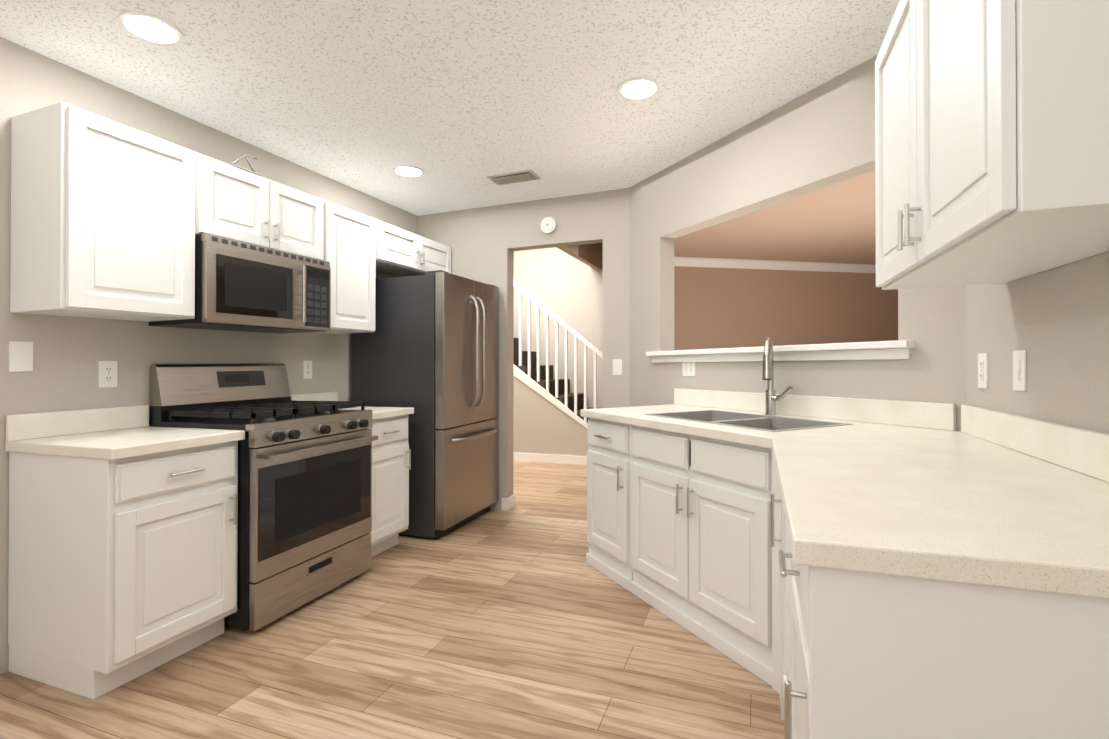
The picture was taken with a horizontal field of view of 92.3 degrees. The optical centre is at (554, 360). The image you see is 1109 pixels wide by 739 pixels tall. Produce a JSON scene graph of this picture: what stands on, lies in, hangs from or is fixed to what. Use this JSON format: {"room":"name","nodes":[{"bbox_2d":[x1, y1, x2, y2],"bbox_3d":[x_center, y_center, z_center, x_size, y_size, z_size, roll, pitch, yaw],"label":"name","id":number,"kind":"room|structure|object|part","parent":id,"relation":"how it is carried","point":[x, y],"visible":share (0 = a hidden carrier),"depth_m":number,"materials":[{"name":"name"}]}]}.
{"room":"kitchen","nodes":[
{"label":"kitchen","id":0,"kind":"room"},
{"bbox_2d":[0,461,784,738],"bbox_3d":[0.963,1.201,4.008,8.400,0.228,12.300,0,0,21],"label":"floor","id":1,"kind":"structure","parent":0,"point":[521,619],"depth_m":2.04,"materials":[{"name":"wood"}]},
{"bbox_2d":[6,443,237,699],"bbox_3d":[-1.730,0.772,2.178,0.617,0.859,0.498,0,0,21],"label":"base cabinet","id":2,"kind":"object","parent":1,"relation":"on","point":[123,535],"depth_m":1.97,"materials":[{"name":"white paint"}]},
{"bbox_2d":[5,423,244,462],"bbox_3d":[-1.721,0.326,2.170,0.641,0.051,0.509,0,0,21],"label":"countertop","id":3,"kind":"structure","parent":2,"relation":"on","point":[143,441],"depth_m":2.04,"materials":[{"name":"beige stone"}]},
{"bbox_2d":[149,363,377,630],"bbox_3d":[-1.443,0.608,2.743,0.756,1.188,0.755,0,0,21],"label":"gas range","id":4,"kind":"object","parent":1,"relation":"on","point":[304,499],"visible":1,"depth_m":2.56,"materials":[{"name":"silver metal"}]},
{"bbox_2d":[367,415,410,557],"bbox_3d":[-1.294,0.776,3.334,0.617,0.865,0.451,0,0,21],"label":"base cabinet","id":5,"kind":"object","parent":1,"relation":"on","point":[391,453],"depth_m":3.25,"materials":[{"name":"white paint"}]},
{"bbox_2d":[338,407,412,422],"bbox_3d":[-1.282,0.328,3.332,0.641,0.050,0.449,0,0,21],"label":"countertop","id":6,"kind":"structure","parent":5,"relation":"on","point":[378,413],"depth_m":3.29,"materials":[{"name":"beige stone"}]},
{"bbox_2d":[351,270,498,539],"bbox_3d":[-0.907,0.304,3.987,0.830,1.800,0.800,0,0,21],"label":"refrigerator","id":7,"kind":"object","parent":1,"relation":"on","point":[427,349],"visible":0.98,"depth_m":3.63,"materials":[{"name":"grey metal"}]},
{"bbox_2d":[513,281,602,464],"bbox_3d":[-0.420,-0.557,6.903,3.305,3.580,0.976,0,0,21],"label":"staircase","id":8,"kind":"structure","parent":1,"relation":"on","point":[550,424],"depth_m":6.30,"materials":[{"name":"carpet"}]},
{"bbox_2d":[586,545,675,608],"bbox_3d":[0.584,0.745,3.011,0.790,0.861,0.856,0,0,21],"label":"base cabinet","id":9,"kind":"object","parent":1,"relation":"on","point":[600,558],"depth_m":2.66,"materials":[{"name":"white paint"}]},
{"bbox_2d":[612,549,675,588],"bbox_3d":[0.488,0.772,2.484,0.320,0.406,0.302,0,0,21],"label":"base cabinet","id":10,"kind":"object","parent":1,"relation":"on","point":[658,569],"depth_m":2.59,"materials":[{"name":"white paint"}]},
{"bbox_2d":[630,425,771,685],"bbox_3d":[0.863,0.737,2.428,0.710,0.863,0.898,0,0,-26],"label":"base cabinet","id":11,"kind":"object","parent":1,"relation":"on","point":[701,549],"depth_m":2.19,"materials":[{"name":"white paint"}]},
{"bbox_2d":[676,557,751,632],"bbox_3d":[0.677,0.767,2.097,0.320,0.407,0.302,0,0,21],"label":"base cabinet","id":12,"kind":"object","parent":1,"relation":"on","point":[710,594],"depth_m":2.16,"materials":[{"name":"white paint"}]},
{"bbox_2d":[752,565,775,690],"bbox_3d":[0.903,0.737,1.859,0.379,0.862,0.386,0,0,21],"label":"base cabinet","id":13,"kind":"object","parent":1,"relation":"on","point":[763,580],"depth_m":1.92,"materials":[{"name":"white paint"}]},
{"bbox_2d":[776,569,783,720],"bbox_3d":[0.945,0.732,1.378,0.638,0.866,0.480,0,0,21],"label":"base cabinet","id":14,"kind":"object","parent":1,"relation":"on","point":[779,572],"depth_m":1.78,"materials":[{"name":"white paint"}]},
{"bbox_2d":[784,569,1108,738],"bbox_3d":[0.772,0.729,0.920,0.639,0.866,0.498,0,0,21],"label":"base cabinet","id":15,"kind":"object","parent":1,"relation":"on","point":[863,659],"depth_m":0.75,"materials":[{"name":"white paint"}]},
{"bbox_2d":[580,401,1108,608],"bbox_3d":[0.654,0.290,2.071,1.670,0.059,2.588,0,0,21],"label":"countertop","id":16,"kind":"structure","parent":15,"relation":"on","point":[866,492],"depth_m":1.37,"materials":[{"name":"beige stone"}]},
{"bbox_2d":[0,0,899,215],"bbox_3d":[-0.560,-1.302,1.333,3.661,0.148,5.830,0,0,21],"label":"ceiling","id":17,"kind":"structure","parent":0,"point":[458,102],"depth_m":2.34,"materials":[{"name":"white paint"}]},
{"bbox_2d":[118,10,182,44],"bbox_3d":[-1.512,-1.242,1.996,0.196,0.014,0.196,0,0,21],"label":"recessed light","id":18,"kind":"object","parent":17,"relation":"in","point":[149,27],"visible":1,"depth_m":1.98,"materials":[{"name":"white"}]},
{"bbox_2d":[393,165,423,176],"bbox_3d":[-0.956,-1.240,3.497,0.196,0.013,0.196,0,0,21],"label":"recessed light","id":19,"kind":"object","parent":17,"relation":"in","point":[407,170],"visible":0.96,"depth_m":3.48,"materials":[{"name":"white glass"}]},
{"bbox_2d":[487,170,540,184],"bbox_3d":[-0.276,-1.248,3.643,0.330,0.017,0.170,0,0,21],"label":"ceiling vent","id":20,"kind":"object","parent":17,"relation":"in","point":[515,177],"visible":1,"depth_m":3.62,"materials":[{"name":"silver metal"}]},
{"bbox_2d":[618,77,659,99],"bbox_3d":[0.393,-1.266,2.485,0.196,0.014,0.196,0,0,21],"label":"recessed light","id":21,"kind":"object","parent":17,"relation":"in","point":[638,88],"visible":1,"depth_m":2.47,"materials":[{"name":"white glass"}]},
{"bbox_2d":[0,37,1108,674],"bbox_3d":[1.018,-1.103,4.044,8.328,4.664,12.020,0,0,21],"label":"wall","id":22,"kind":"structure","parent":0,"point":[636,299],"depth_m":2.85,"materials":[{"name":"beige paint"}]},
{"bbox_2d":[9,341,32,371],"bbox_3d":[-2.095,-0.015,2.091,0.006,0.117,0.072,0,0,21],"label":"blank wall plate","id":23,"kind":"object","parent":22,"relation":"attached to","point":[20,356],"visible":1,"depth_m":2.09,"materials":[{"name":"white plastic"}]},
{"bbox_2d":[98,361,116,387],"bbox_3d":[-1.988,0.061,2.371,0.008,0.117,0.072,0,0,21],"label":"electrical outlet plate","id":24,"kind":"object","parent":22,"relation":"attached to","point":[107,373],"visible":1,"depth_m":2.37,"materials":[{"name":"white plastic"}]},
{"bbox_2d":[10,102,205,321],"bbox_3d":[-1.859,-0.566,2.235,0.342,0.766,0.500,0,0,21],"label":"upper cabinet","id":25,"kind":"object","parent":22,"relation":"attached to","point":[110,219],"depth_m":2.06,"materials":[{"name":"white paint"}]},
{"bbox_2d":[6,391,336,438],"bbox_3d":[-1.797,0.262,2.847,0.020,0.108,1.721,0,0,21],"label":"backsplash","id":26,"kind":"structure","parent":22,"relation":"attached to","point":[46,423],"depth_m":2.26,"materials":[{"name":"beige stone"}]},
{"bbox_2d":[202,154,329,261],"bbox_3d":[-1.637,-0.812,2.825,0.342,0.488,0.755,0,0,21],"label":"upper cabinet","id":27,"kind":"object","parent":22,"relation":"attached to","point":[243,205],"depth_m":2.72,"materials":[{"name":"white paint"}]},
{"bbox_2d":[149,233,330,333],"bbox_3d":[-1.590,-0.368,2.804,0.442,0.412,0.751,0,0,21],"label":"over-the-range microwave","id":28,"kind":"object","parent":27,"relation":"attached to","point":[243,286],"visible":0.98,"depth_m":2.64,"materials":[{"name":"silver metal"}]},
{"bbox_3d":[-1.567,-1.002,2.685,0.080,0.110,0.182,0,0,21],"label":"cabinet top bracket","id":29,"kind":"part","parent":27,"relation":"part of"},
{"bbox_2d":[303,361,311,378],"bbox_3d":[-1.589,0.060,3.428,0.008,0.117,0.072,0,0,21],"label":"electrical outlet plate","id":30,"kind":"object","parent":22,"relation":"attached to","point":[307,369],"visible":1,"depth_m":3.42,"materials":[{"name":"white plastic"}]},
{"bbox_2d":[315,202,381,333],"bbox_3d":[-1.422,-0.565,3.392,0.342,0.766,0.456,0,0,21],"label":"upper cabinet","id":31,"kind":"object","parent":22,"relation":"attached to","point":[355,237],"depth_m":3.35,"materials":[{"name":"white paint"}]},
{"bbox_2d":[382,222,450,276],"bbox_3d":[-1.176,-0.806,4.046,0.342,0.283,0.935,0,0,21],"label":"upper cabinet","id":32,"kind":"object","parent":22,"relation":"attached to","point":[405,253],"depth_m":3.93,"materials":[{"name":"white paint"}]},
{"bbox_2d":[501,495,514,509],"bbox_3d":[-0.616,1.143,2.981,3.895,0.156,9.450,0,0,9],"label":"baseboard","id":33,"kind":"structure","parent":22,"relation":"attached to","point":[508,503],"depth_m":4.24,"materials":[{"name":"white wood"}]},
{"bbox_2d":[540,217,556,233],"bbox_3d":[-0.047,-1.041,4.103,0.124,0.124,0.038,0,0,21],"label":"smoke detector","id":34,"kind":"object","parent":22,"relation":"attached to","point":[548,225],"visible":1,"depth_m":4.09,"materials":[{"name":"white plastic"}]},
{"bbox_2d":[613,359,621,374],"bbox_3d":[0.462,0.050,3.920,0.072,0.118,0.010,0,0,21],"label":"switch plate","id":35,"kind":"object","parent":22,"relation":"attached to","point":[617,366],"visible":1,"depth_m":3.92,"materials":[{"name":"white plastic"}]},
{"bbox_2d":[682,362,695,375],"bbox_3d":[0.832,0.040,3.302,0.008,0.118,0.118,0,0,-26],"label":"electrical outlet plate","id":36,"kind":"object","parent":22,"relation":"attached to","point":[688,368],"visible":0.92,"depth_m":3.30,"materials":[{"name":"white plastic"}]},
{"bbox_2d":[674,257,875,272],"bbox_3d":[4.012,-1.241,7.170,6.100,0.182,0.085,0,0,-15],"label":"crown molding","id":37,"kind":"structure","parent":22,"relation":"attached to","point":[761,264],"depth_m":6.84,"materials":[{"name":"white wood"}]},
{"bbox_2d":[646,340,914,362],"bbox_3d":[1.098,-0.033,2.900,0.225,0.088,1.720,0,0,-26],"label":"trim","id":38,"kind":"structure","parent":22,"relation":"attached to","point":[882,350],"depth_m":2.53,"materials":[{"name":"white wood"}]},
{"bbox_2d":[978,353,987,388],"bbox_3d":[1.440,0.035,1.790,0.008,0.117,0.072,0,0,21],"label":"electrical outlet plate","id":39,"kind":"object","parent":22,"relation":"attached to","point":[982,370],"visible":1,"depth_m":1.78,"materials":[{"name":"white plastic"}]},
{"bbox_2d":[875,0,1108,289],"bbox_3d":[1.028,-0.614,1.242,0.380,0.769,0.980,0,0,21],"label":"upper cabinet","id":40,"kind":"object","parent":22,"relation":"attached to","point":[991,141],"visible":1,"depth_m":0.98,"materials":[{"name":"white paint"}]},
{"bbox_2d":[1013,350,1026,390],"bbox_3d":[1.345,0.029,1.544,0.010,0.117,0.072,0,0,21],"label":"light switch","id":41,"kind":"object","parent":22,"relation":"attached to","point":[1019,372],"visible":1,"depth_m":1.53,"materials":[{"name":"white plastic"}]},
{"bbox_2d":[960,405,1108,480],"bbox_3d":[1.225,0.209,1.246,0.020,0.107,1.446,0,0,21],"label":"backsplash","id":42,"kind":"structure","parent":22,"relation":"attached to","point":[1085,450],"depth_m":1.37,"materials":[{"name":"beige stone"}]},
{"bbox_2d":[557,171,875,269],"bbox_3d":[1.623,-2.149,5.747,8.220,2.684,8.618,0,0,21],"label":"ceiling","id":43,"kind":"structure","parent":0,"point":[834,223],"depth_m":5.28,"materials":[{"name":"beige paint"}]}
]}

